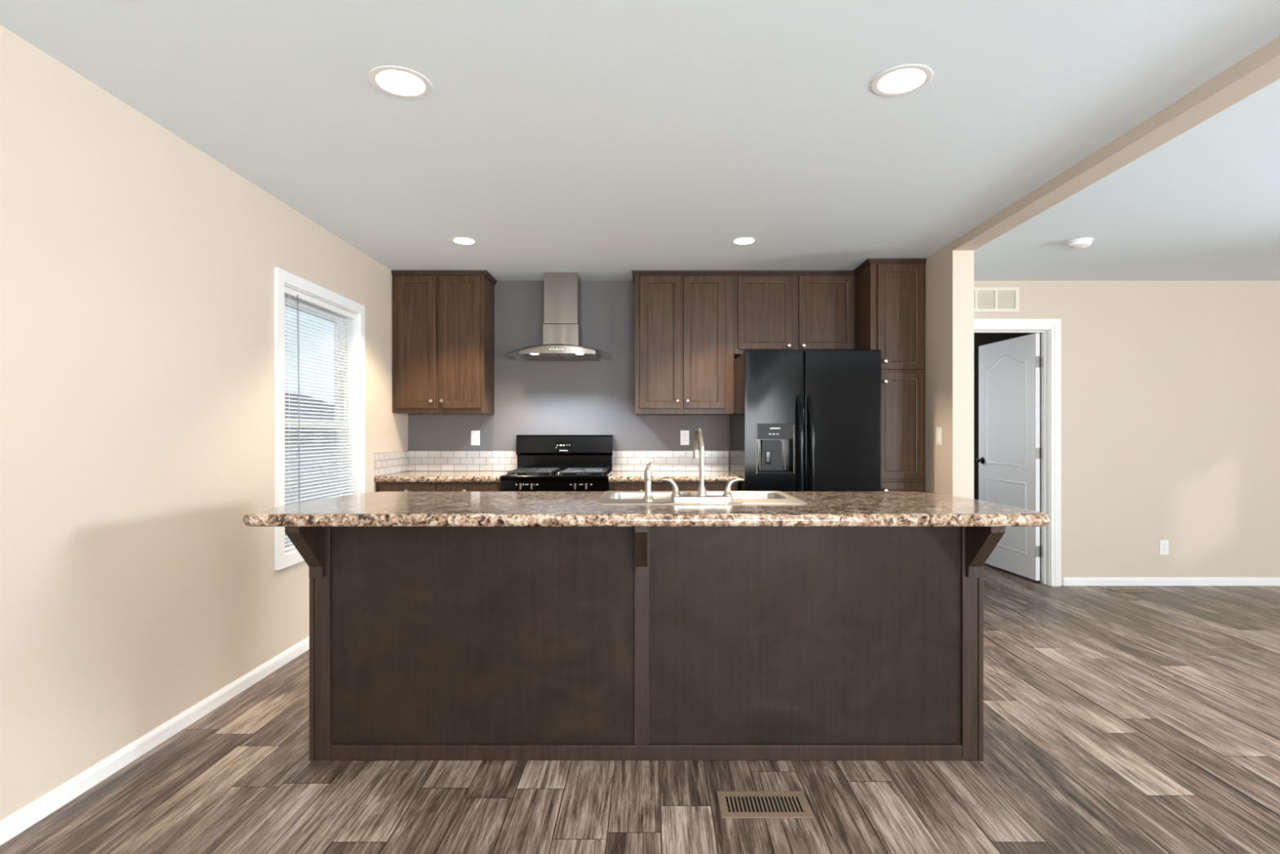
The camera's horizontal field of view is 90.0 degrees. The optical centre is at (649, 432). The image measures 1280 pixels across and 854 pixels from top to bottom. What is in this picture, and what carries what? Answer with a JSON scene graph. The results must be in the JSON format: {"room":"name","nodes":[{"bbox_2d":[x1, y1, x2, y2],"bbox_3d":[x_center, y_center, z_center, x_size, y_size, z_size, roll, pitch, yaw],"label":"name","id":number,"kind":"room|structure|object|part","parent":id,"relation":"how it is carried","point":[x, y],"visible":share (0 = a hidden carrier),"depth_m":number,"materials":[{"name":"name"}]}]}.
{"room":"kitchen","nodes":[
{"label":"kitchen","id":0,"kind":"room"},
{"bbox_2d":[0,24,408,821],"bbox_3d":[-2.006,0.014,1.164,0.140,2.460,8.168,0,0,0],"label":"wall","id":1,"kind":"structure","parent":0,"point":[137,267],"depth_m":2.36,"materials":[{"name":"beige paint"}]},
{"bbox_2d":[0,635,309,845],"bbox_3d":[-1.931,1.191,0.870,0.011,0.066,7.340,0,0,0],"label":"baseboard","id":2,"kind":"structure","parent":1,"relation":"attached to","point":[24,818],"depth_m":2.38,"materials":[{"name":"white paint"}]},
{"bbox_2d":[275,267,364,570],"bbox_3d":[-1.990,-0.071,3.811,0.141,1.564,1.012,0,0,0],"label":"window","id":3,"kind":"structure","parent":1,"relation":"in","point":[283,558],"depth_m":4.01,"materials":[{"name":"white paint"}]},
{"bbox_3d":[-2.048,-0.391,3.811,0.022,0.719,0.806,0,0,0],"label":"sash","id":4,"kind":"part","parent":3,"relation":"part of","materials":[{"name":"white paint"}]},
{"bbox_3d":[-2.024,0.269,3.811,0.022,0.679,0.806,0,0,0],"label":"sash","id":5,"kind":"part","parent":3,"relation":"part of","materials":[{"name":"white paint"}]},
{"bbox_3d":[-2.036,-0.071,3.811,0.050,1.438,0.886,0,0,0],"label":"frame","id":6,"kind":"part","parent":3,"relation":"part of","materials":[{"name":"white paint"}]},
{"bbox_2d":[284,286,355,551],"bbox_3d":[-1.960,-0.073,3.811,0.052,1.421,0.864,0,0,0],"label":"window blind","id":7,"kind":"object","parent":3,"relation":"attached to","point":[290,292],"visible":0.61,"depth_m":3.77,"materials":[{"name":"white paint"}]},
{"bbox_3d":[-1.968,0.628,3.811,0.026,0.018,0.860,0,0,0],"label":"rail","id":8,"kind":"part","parent":7,"relation":"part of","materials":[{"name":"white paint"}]},
{"bbox_2d":[0,0,1279,280],"bbox_3d":[2.132,-1.266,2.394,8.416,0.100,10.668,0,0,0],"label":"ceiling","id":9,"kind":"structure","parent":0,"point":[593,140],"depth_m":2.54,"materials":[{"name":"white paint"}]},
{"bbox_2d":[368,66,432,98],"bbox_3d":[-0.865,-1.213,2.226,0.208,0.005,0.208,0,0,0],"label":"recessed light","id":10,"kind":"object","parent":9,"relation":"in","point":[393,81],"visible":1,"depth_m":2.22,"materials":[{"name":"white paint"}]},
{"bbox_2d":[450,236,477,244],"bbox_3d":[-1.177,-1.213,4.060,0.166,0.005,0.166,0,0,0],"label":"recessed light","id":11,"kind":"object","parent":9,"relation":"in","point":[458,240],"visible":1,"depth_m":4.05,"materials":[{"name":"white paint"}]},
{"bbox_2d":[730,236,757,244],"bbox_3d":[0.599,-1.213,4.060,0.166,0.005,0.166,0,0,0],"label":"recessed light","id":12,"kind":"object","parent":9,"relation":"in","point":[744,240],"visible":1,"depth_m":4.05,"materials":[{"name":"white paint"}]},
{"bbox_2d":[871,64,933,96],"bbox_3d":[0.871,-1.213,2.213,0.200,0.005,0.200,0,0,0],"label":"recessed light","id":13,"kind":"object","parent":9,"relation":"in","point":[902,80],"visible":1,"depth_m":2.20,"materials":[{"name":"white paint"}]},
{"bbox_2d":[1066,237,1093,248],"bbox_3d":[2.730,-1.194,4.060,0.140,0.044,0.140,0,0,0],"label":"smoke detector","id":14,"kind":"object","parent":9,"relation":"attached to","point":[1083,242],"visible":1,"depth_m":4.02,"materials":[{"name":"white plastic"}]},
{"bbox_2d":[952,35,1279,250],"bbox_3d":[2.000,-1.192,0.640,0.136,0.067,6.881,0,0,0],"label":"ceiling beam","id":15,"kind":"structure","parent":9,"relation":"attached to","point":[1260,68],"depth_m":2.54,"materials":[{"name":"beige paint"}]},
{"bbox_2d":[0,563,1279,853],"bbox_3d":[2.257,1.284,2.363,8.390,0.120,13.139,0,0,0],"label":"floor","id":16,"kind":"structure","parent":0,"point":[1115,722],"depth_m":2.28,"materials":[{"name":"brown wood"}]},
{"bbox_2d":[376,482,500,492],"bbox_3d":[-1.495,0.787,4.800,0.878,0.873,0.652,0,0,0],"label":"base cabinet","id":17,"kind":"object","parent":16,"relation":"on","point":[380,486],"visible":0.2,"depth_m":4.50,"materials":[{"name":"brown wood"}]},
{"bbox_3d":[-1.704,0.435,4.514,0.396,0.147,0.020,0,0,0],"label":"drawer","id":18,"kind":"part","parent":17,"relation":"part of","materials":[{"name":"brown wood"}]},
{"bbox_2d":[373,471,507,482],"bbox_3d":[-1.495,0.329,4.808,0.879,0.041,0.636,0,0,0],"label":"countertop","id":19,"kind":"structure","parent":17,"relation":"on","point":[407,476],"depth_m":4.51,"materials":[{"name":"stone"}]},
{"bbox_3d":[-1.286,0.435,4.514,0.429,0.147,0.020,0,0,0],"label":"drawer","id":20,"kind":"part","parent":17,"relation":"part of","materials":[{"name":"brown wood"}]},
{"bbox_2d":[500,434,613,491],"bbox_3d":[-0.672,0.621,4.783,0.760,1.207,0.670,0,0,0],"label":"gas range","id":21,"kind":"object","parent":16,"relation":"on","point":[544,462],"visible":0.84,"depth_m":5.04,"materials":[{"name":"black metal"}]},
{"bbox_3d":[-0.904,0.378,4.500,0.048,0.048,0.024,0,0,0],"label":"knob","id":22,"kind":"part","parent":21,"relation":"part of","materials":[{"name":"silver metal"}]},
{"bbox_3d":[-0.826,0.378,4.500,0.048,0.048,0.024,0,0,0],"label":"knob","id":23,"kind":"part","parent":21,"relation":"part of","materials":[{"name":"silver metal"}]},
{"bbox_3d":[-0.855,0.300,4.680,0.090,0.020,0.090,0,0,0],"label":"burner","id":24,"kind":"part","parent":21,"relation":"part of","materials":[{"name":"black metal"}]},
{"bbox_3d":[-0.672,0.376,4.527,0.758,0.096,0.037,0,0,0],"label":"knob panel","id":25,"kind":"part","parent":21,"relation":"part of","materials":[{"name":"black metal"}]},
{"bbox_2d":[500,471,612,479],"bbox_3d":[-0.672,0.315,4.780,0.760,0.026,0.559,0,0,0],"label":"cooktop","id":26,"kind":"object","parent":21,"relation":"in","point":[510,474],"depth_m":4.51,"materials":[{"name":"black metal"}]},
{"bbox_3d":[-0.522,0.378,4.500,0.048,0.048,0.024,0,0,0],"label":"knob","id":27,"kind":"part","parent":21,"relation":"part of","materials":[{"name":"silver metal"}]},
{"bbox_3d":[-0.489,0.300,4.680,0.090,0.020,0.090,0,0,0],"label":"burner","id":28,"kind":"part","parent":21,"relation":"part of","materials":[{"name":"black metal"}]},
{"bbox_3d":[-0.444,0.378,4.500,0.048,0.048,0.024,0,0,0],"label":"knob","id":29,"kind":"part","parent":21,"relation":"part of","materials":[{"name":"silver metal"}]},
{"bbox_2d":[284,526,1004,760],"bbox_3d":[-0.012,0.773,2.597,2.514,0.902,0.776,0,0,0],"label":"kitchen island","id":30,"kind":"object","parent":16,"relation":"on","point":[426,642],"visible":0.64,"depth_m":2.40,"materials":[{"name":"brown wood"}]},
{"bbox_3d":[-1.261,0.773,2.401,0.016,0.902,0.034,0,0,0],"label":"corner trim","id":31,"kind":"part","parent":30,"relation":"part of","materials":[{"name":"brown wood"}]},
{"bbox_3d":[-1.222,0.773,2.403,0.059,0.902,0.030,0,0,0],"label":"post","id":32,"kind":"part","parent":30,"relation":"part of","materials":[{"name":"brown wood"}]},
{"bbox_3d":[-0.625,0.748,2.410,1.150,0.852,0.012,0,0,0],"label":"panel","id":33,"kind":"part","parent":30,"relation":"part of","materials":[{"name":"brown wood"}]},
{"bbox_2d":[242,491,1050,526],"bbox_3d":[-0.010,0.299,2.600,2.790,0.044,0.869,0,0,0],"label":"island countertop","id":34,"kind":"structure","parent":30,"relation":"on","point":[379,508],"depth_m":2.25,"materials":[{"name":"stone"}]},
{"bbox_2d":[595,490,807,504],"bbox_3d":[0.203,0.359,2.725,0.825,0.175,0.518,0,0,0],"label":"sink","id":35,"kind":"object","parent":34,"relation":"in","point":[610,497],"visible":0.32,"depth_m":2.74,"materials":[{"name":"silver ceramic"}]},
{"bbox_2d":[642,462,653,501],"bbox_3d":[-0.006,0.194,2.540,0.043,0.154,0.043,0,0,0],"label":"sprayer","id":36,"kind":"object","parent":35,"relation":"on","point":[647,472],"visible":1,"depth_m":2.53,"materials":[{"name":"silver metal"}]},
{"bbox_2d":[659,427,744,501],"bbox_3d":[0.214,0.126,2.568,0.262,0.290,0.246,0,0,41],"label":"kitchen faucet","id":37,"kind":"object","parent":34,"relation":"on","point":[701,495],"visible":1,"depth_m":2.55,"materials":[{"name":"silver metal"}]},
{"bbox_3d":[0.079,0.208,2.562,0.079,0.055,0.024,0,0,0],"label":"lever","id":38,"kind":"part","parent":37,"relation":"part of","materials":[{"name":"silver metal"}]},
{"bbox_3d":[0.106,0.238,2.562,0.040,0.028,0.040,0,0,0],"label":"handle","id":39,"kind":"part","parent":37,"relation":"part of","materials":[{"name":"silver metal"}]},
{"bbox_3d":[0.203,0.102,2.645,0.018,0.242,0.185,0,0,-4],"label":"spout","id":40,"kind":"part","parent":37,"relation":"part of","materials":[{"name":"silver metal"}]},
{"bbox_3d":[0.209,0.231,2.562,0.038,0.044,0.038,0,0,0],"label":"spout","id":41,"kind":"part","parent":37,"relation":"part of","materials":[{"name":"silver metal"}]},
{"bbox_3d":[0.209,0.262,2.562,0.242,0.018,0.054,0,0,0],"label":"deck plate","id":42,"kind":"part","parent":37,"relation":"part of","materials":[{"name":"silver metal"}]},
{"bbox_3d":[0.312,0.238,2.562,0.040,0.028,0.040,0,0,0],"label":"handle","id":43,"kind":"part","parent":37,"relation":"part of","materials":[{"name":"silver metal"}]},
{"bbox_3d":[0.339,0.208,2.562,0.079,0.055,0.024,0,0,0],"label":"lever","id":44,"kind":"part","parent":37,"relation":"part of","materials":[{"name":"silver metal"}]},
{"bbox_3d":[-0.013,1.195,2.395,2.360,0.058,0.017,0,0,0],"label":"rail","id":45,"kind":"part","parent":30,"relation":"part of","materials":[{"name":"brown wood"}]},
{"bbox_3d":[0.585,0.748,2.410,1.181,0.852,0.012,0,0,0],"label":"panel","id":46,"kind":"part","parent":30,"relation":"part of","materials":[{"name":"brown wood"}]},
{"bbox_3d":[1.197,0.773,2.403,0.058,0.902,0.030,0,0,0],"label":"post","id":47,"kind":"part","parent":30,"relation":"part of","materials":[{"name":"brown wood"}]},
{"bbox_3d":[1.236,0.773,2.401,0.018,0.902,0.034,0,0,0],"label":"corner trim","id":48,"kind":"part","parent":30,"relation":"part of","materials":[{"name":"brown wood"}]},
{"bbox_2d":[608,482,737,490],"bbox_3d":[0.170,0.787,4.800,0.913,0.873,0.652,0,0,0],"label":"base cabinet","id":49,"kind":"object","parent":16,"relation":"on","point":[612,486],"visible":0.09,"depth_m":4.50,"materials":[{"name":"brown wood"}]},
{"bbox_3d":[-0.043,0.435,4.514,0.421,0.147,0.020,0,0,0],"label":"drawer","id":50,"kind":"part","parent":49,"relation":"part of","materials":[{"name":"brown wood"}]},
{"bbox_2d":[608,471,739,482],"bbox_3d":[0.171,0.329,4.808,0.918,0.041,0.636,0,0,0],"label":"countertop","id":51,"kind":"structure","parent":49,"relation":"on","point":[615,476],"depth_m":4.51,"materials":[{"name":"stone"}]},
{"bbox_3d":[0.392,0.435,4.514,0.438,0.147,0.020,0,0,0],"label":"drawer","id":52,"kind":"part","parent":49,"relation":"part of","materials":[{"name":"brown wood"}]},
{"bbox_2d":[716,791,813,817],"bbox_3d":[0.374,1.221,2.103,0.291,0.005,0.146,0,0,0],"label":"floor vent","id":53,"kind":"object","parent":16,"relation":"in","point":[732,804],"visible":1,"depth_m":2.10,"materials":[{"name":"beige metal"}]},
{"bbox_2d":[729,349,881,491],"bbox_3d":[1.089,0.336,4.629,0.910,1.776,0.883,0,0,0],"label":"refrigerator","id":54,"kind":"object","parent":16,"relation":"on","point":[802,420],"visible":0.63,"depth_m":4.26,"materials":[{"name":"black metal"}]},
{"bbox_3d":[0.711,0.111,4.254,0.006,0.327,0.006,0,0,0],"label":"dispenser trim","id":55,"kind":"part","parent":54,"relation":"part of","materials":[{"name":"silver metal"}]},
{"bbox_3d":[0.737,0.154,4.273,0.006,0.190,0.015,0,0,27],"label":"dispenser trim","id":56,"kind":"part","parent":54,"relation":"part of","materials":[{"name":"silver metal"}]},
{"bbox_3d":[0.831,0.288,4.293,0.393,1.681,0.072,0,0,0],"label":"door","id":57,"kind":"part","parent":54,"relation":"part of","materials":[{"name":"black metal"}]},
{"bbox_3d":[0.835,-0.007,4.265,0.255,0.102,0.024,0,0,0],"label":"dispenser panel","id":58,"kind":"part","parent":54,"relation":"part of","materials":[{"name":"black plastic"}]},
{"bbox_3d":[0.903,0.154,4.273,0.006,0.190,0.015,0,0,-27],"label":"dispenser trim","id":59,"kind":"part","parent":54,"relation":"part of","materials":[{"name":"silver metal"}]},
{"bbox_3d":[0.959,0.111,4.254,0.006,0.327,0.006,0,0,0],"label":"dispenser trim","id":60,"kind":"part","parent":54,"relation":"part of","materials":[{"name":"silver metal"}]},
{"bbox_3d":[0.989,0.232,4.229,0.031,0.955,0.086,0,0,-11],"label":"handle","id":61,"kind":"part","parent":54,"relation":"part of","materials":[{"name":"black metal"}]},
{"bbox_3d":[1.063,0.232,4.229,0.031,0.955,0.087,0,0,-13],"label":"handle","id":62,"kind":"part","parent":54,"relation":"part of","materials":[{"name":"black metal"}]},
{"bbox_3d":[1.288,0.288,4.293,0.510,1.681,0.072,0,0,0],"label":"door","id":63,"kind":"part","parent":54,"relation":"part of","materials":[{"name":"black metal"}]},
{"bbox_2d":[853,257,926,492],"bbox_3d":[1.728,0.005,4.779,0.406,2.438,0.696,0,0,0],"label":"pantry cabinet","id":64,"kind":"object","parent":16,"relation":"on","point":[890,292],"visible":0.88,"depth_m":4.47,"materials":[{"name":"brown wood"}]},
{"bbox_3d":[1.728,-1.197,4.624,0.406,0.036,0.328,0,0,0],"label":"crown molding","id":65,"kind":"part","parent":64,"relation":"part of","materials":[{"name":"brown wood"}]},
{"bbox_3d":[1.752,-0.049,4.474,0.212,0.637,0.006,0,0,0],"label":"panel","id":66,"kind":"part","parent":64,"relation":"part of","materials":[{"name":"brown wood"}]},
{"bbox_3d":[1.752,-0.809,4.471,0.320,0.737,0.020,0,0,0],"label":"door","id":67,"kind":"part","parent":64,"relation":"part of","materials":[{"name":"brown wood"}]},
{"bbox_3d":[1.752,-0.809,4.474,0.212,0.629,0.006,0,0,0],"label":"panel","id":68,"kind":"part","parent":64,"relation":"part of","materials":[{"name":"brown wood"}]},
{"bbox_3d":[1.752,0.727,4.474,0.212,0.657,0.006,0,0,0],"label":"panel","id":69,"kind":"part","parent":64,"relation":"part of","materials":[{"name":"brown wood"}]},
{"bbox_3d":[1.752,0.727,4.471,0.320,0.765,0.020,0,0,0],"label":"door","id":70,"kind":"part","parent":64,"relation":"part of","materials":[{"name":"brown wood"}]},
{"bbox_3d":[1.752,-0.049,4.471,0.320,0.745,0.020,0,0,0],"label":"door","id":71,"kind":"part","parent":64,"relation":"part of","materials":[{"name":"brown wood"}]},
{"bbox_2d":[1108,588,1154,591],"bbox_3d":[3.728,1.221,4.955,0.285,0.005,0.100,0,0,0],"label":"floor vent","id":72,"kind":"object","parent":16,"relation":"in","point":[1113,589],"visible":1,"depth_m":4.94,"materials":[{"name":"beige metal"}]},
{"bbox_2d":[408,280,1279,585],"bbox_3d":[2.192,0.014,5.188,8.296,2.460,0.120,0,0,0],"label":"wall","id":73,"kind":"structure","parent":0,"point":[1171,389],"depth_m":5.13,"materials":[{"name":"beige paint"}]},
{"bbox_2d":[391,270,497,413],"bbox_3d":[-1.578,-0.681,4.944,0.714,1.066,0.366,0,0,0],"label":"upper cabinet","id":74,"kind":"object","parent":73,"relation":"attached to","point":[443,321],"visible":1,"depth_m":4.80,"materials":[{"name":"brown wood"}]},
{"bbox_3d":[-1.754,-0.678,4.801,0.303,0.995,0.020,0,0,0],"label":"door","id":75,"kind":"part","parent":74,"relation":"part of","materials":[{"name":"brown wood"}]},
{"bbox_3d":[-1.754,-0.678,4.804,0.195,0.887,0.006,0,0,0],"label":"panel","id":76,"kind":"part","parent":74,"relation":"part of","materials":[{"name":"brown wood"}]},
{"bbox_3d":[-1.578,-1.197,4.958,0.714,0.036,0.336,0,0,0],"label":"crown molding","id":77,"kind":"part","parent":74,"relation":"part of","materials":[{"name":"brown wood"}]},
{"bbox_3d":[-1.425,-0.678,4.801,0.306,0.995,0.020,0,0,0],"label":"door","id":78,"kind":"part","parent":74,"relation":"part of","materials":[{"name":"brown wood"}]},
{"bbox_3d":[-1.425,-0.678,4.804,0.198,0.887,0.006,0,0,0],"label":"panel","id":79,"kind":"part","parent":74,"relation":"part of","materials":[{"name":"brown wood"}]},
{"bbox_2d":[374,450,516,475],"bbox_3d":[-1.467,0.226,4.812,0.934,0.162,0.630,0,0,0],"label":"tile backsplash","id":80,"kind":"structure","parent":73,"relation":"attached to","point":[385,463],"depth_m":5.12,"materials":[{"name":"white tile"}]},
{"bbox_2d":[471,430,479,444],"bbox_3d":[-1.394,0.043,5.123,0.070,0.117,0.008,0,0,0],"label":"wall outlet","id":81,"kind":"object","parent":73,"relation":"attached to","point":[475,434],"visible":1,"depth_m":5.12,"materials":[{"name":"white plastic"}]},
{"bbox_2d":[506,272,612,360],"bbox_3d":[-0.675,-0.892,4.868,0.756,0.644,0.516,0,0,0],"label":"range hood","id":82,"kind":"object","parent":73,"relation":"attached to","point":[562,327],"visible":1,"depth_m":4.86,"materials":[{"name":"silver metal"}]},
{"bbox_2d":[613,450,728,471],"bbox_3d":[0.146,0.226,5.123,0.972,0.162,0.008,0,0,0],"label":"tile backsplash","id":83,"kind":"structure","parent":73,"relation":"attached to","point":[623,460],"depth_m":5.12,"materials":[{"name":"white tile"}]},
{"bbox_2d":[631,270,734,414],"bbox_3d":[0.251,-0.678,4.944,0.766,1.072,0.366,0,0,0],"label":"upper cabinet","id":84,"kind":"object","parent":73,"relation":"attached to","point":[684,319],"visible":1,"depth_m":4.80,"materials":[{"name":"brown wood"}]},
{"bbox_3d":[0.080,-0.678,4.801,0.308,0.995,0.020,0,0,0],"label":"door","id":85,"kind":"part","parent":84,"relation":"part of","materials":[{"name":"brown wood"}]},
{"bbox_3d":[0.080,-0.678,4.804,0.200,0.887,0.006,0,0,0],"label":"panel","id":86,"kind":"part","parent":84,"relation":"part of","materials":[{"name":"brown wood"}]},
{"bbox_3d":[0.251,-1.197,4.958,0.766,0.036,0.336,0,0,0],"label":"crown molding","id":87,"kind":"part","parent":84,"relation":"part of","materials":[{"name":"brown wood"}]},
{"bbox_3d":[0.410,-0.678,4.801,0.312,0.995,0.020,0,0,0],"label":"door","id":88,"kind":"part","parent":84,"relation":"part of","materials":[{"name":"brown wood"}]},
{"bbox_3d":[0.410,-0.678,4.804,0.204,0.887,0.006,0,0,0],"label":"panel","id":89,"kind":"part","parent":84,"relation":"part of","materials":[{"name":"brown wood"}]},
{"bbox_2d":[680,430,688,444],"bbox_3d":[0.282,0.041,5.123,0.070,0.117,0.008,0,0,0],"label":"wall outlet","id":90,"kind":"object","parent":73,"relation":"attached to","point":[684,433],"visible":1,"depth_m":5.12,"materials":[{"name":"white plastic"}]},
{"bbox_2d":[733,270,855,358],"bbox_3d":[1.091,-0.903,4.944,0.910,0.624,0.366,0,0,0],"label":"upper cabinet","id":91,"kind":"object","parent":73,"relation":"attached to","point":[774,309],"visible":0.99,"depth_m":4.80,"materials":[{"name":"brown wood"}]},
{"bbox_3d":[0.868,-0.900,4.801,0.410,0.552,0.020,0,0,0],"label":"door","id":92,"kind":"part","parent":91,"relation":"part of","materials":[{"name":"brown wood"}]},
{"bbox_3d":[0.868,-0.900,4.804,0.302,0.444,0.006,0,0,0],"label":"panel","id":93,"kind":"part","parent":91,"relation":"part of","materials":[{"name":"brown wood"}]},
{"bbox_3d":[1.091,-1.197,4.801,0.910,0.036,0.022,0,0,0],"label":"crown molding","id":94,"kind":"part","parent":91,"relation":"part of","materials":[{"name":"brown wood"}]},
{"bbox_3d":[1.325,-0.900,4.801,0.411,0.552,0.020,0,0,0],"label":"door","id":95,"kind":"part","parent":91,"relation":"part of","materials":[{"name":"brown wood"}]},
{"bbox_3d":[1.325,-0.900,4.804,0.303,0.444,0.006,0,0,0],"label":"panel","id":96,"kind":"part","parent":91,"relation":"part of","materials":[{"name":"brown wood"}]},
{"bbox_2d":[973,287,1019,311],"bbox_3d":[2.692,-1.062,5.121,0.525,0.196,0.014,0,0,0],"label":"air vent","id":97,"kind":"object","parent":73,"relation":"in","point":[985,299],"visible":0.79,"depth_m":5.12,"materials":[{"name":"beige metal"}]},
{"bbox_2d":[973,319,1061,586],"bbox_3d":[2.800,0.158,5.562,0.974,2.132,0.912,0,0,0],"label":"door","id":98,"kind":"structure","parent":73,"relation":"in","point":[1019,460],"depth_m":5.31,"materials":[{"name":"white paint"}]},
{"bbox_3d":[3.063,0.259,5.951,0.074,0.062,0.062,0,0,0],"label":"knob","id":99,"kind":"part","parent":98,"relation":"part of","materials":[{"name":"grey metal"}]},
{"bbox_3d":[3.118,0.717,5.616,0.006,0.605,0.570,0,0,-4],"label":"panel","id":100,"kind":"part","parent":98,"relation":"part of","materials":[{"name":"white paint"}]},
{"bbox_3d":[3.118,-0.196,5.616,0.006,0.970,0.570,0,0,-4],"label":"panel","id":101,"kind":"part","parent":98,"relation":"part of","materials":[{"name":"white paint"}]},
{"bbox_3d":[3.166,0.969,5.219,0.035,0.090,0.004,0,0,0],"label":"hinge plate","id":102,"kind":"part","parent":98,"relation":"part of","materials":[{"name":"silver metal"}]},
{"bbox_3d":[3.166,0.169,5.219,0.035,0.090,0.004,0,0,0],"label":"hinge plate","id":103,"kind":"part","parent":98,"relation":"part of","materials":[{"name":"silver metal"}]},
{"bbox_3d":[3.166,-0.576,5.219,0.035,0.090,0.004,0,0,0],"label":"hinge plate","id":104,"kind":"part","parent":98,"relation":"part of","materials":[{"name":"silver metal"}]},
{"bbox_2d":[1160,539,1168,554],"bbox_3d":[4.120,0.919,5.123,0.070,0.117,0.008,0,0,0],"label":"wall outlet","id":105,"kind":"object","parent":73,"relation":"attached to","point":[1164,544],"visible":1,"depth_m":5.12,"materials":[{"name":"white plastic"}]},
{"bbox_2d":[1062,577,1279,585],"bbox_3d":[4.755,1.191,5.122,2.890,0.066,0.011,0,0,0],"label":"baseboard","id":106,"kind":"structure","parent":73,"relation":"attached to","point":[1066,580],"depth_m":5.12,"materials":[{"name":"white paint"}]},
{"bbox_2d":[924,242,973,498],"bbox_3d":[2.000,0.014,4.609,0.136,2.460,1.058,0,0,0],"label":"wall partition","id":107,"kind":"structure","parent":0,"point":[948,273],"depth_m":4.12,"materials":[{"name":"beige paint"}]},
{"bbox_2d":[936,426,941,444],"bbox_3d":[1.927,0.024,4.270,0.009,0.117,0.070,0,0,0],"label":"light switch","id":108,"kind":"object","parent":107,"relation":"attached to","point":[938,428],"visible":1,"depth_m":4.26,"materials":[{"name":"white plastic"}]},
{"bbox_2d":[973,333,1034,499],"bbox_3d":[4.134,0.014,7.678,4.132,2.460,0.100,0,0,0],"label":"wall","id":109,"kind":"structure","parent":0,"point":[980,339],"depth_m":7.63,"materials":[{"name":"brown"}]},
{"label":"outside","id":110,"kind":"structure","parent":0,"visible":0},
{"bbox_3d":[-9.048,1.774,8.000,13.904,0.100,28.000,0,0,0],"label":"ground","id":111,"kind":"structure","parent":110,"visible":0},
{"bbox_2d":[284,391,336,504],"bbox_3d":[-9.500,0.324,12.500,6.000,2.800,9.800,0,0,0],"label":"neighbor house","id":112,"kind":"structure","parent":111,"relation":"on","point":[286,393],"depth_m":13.51,"materials":[{"name":"white"}]}
]}

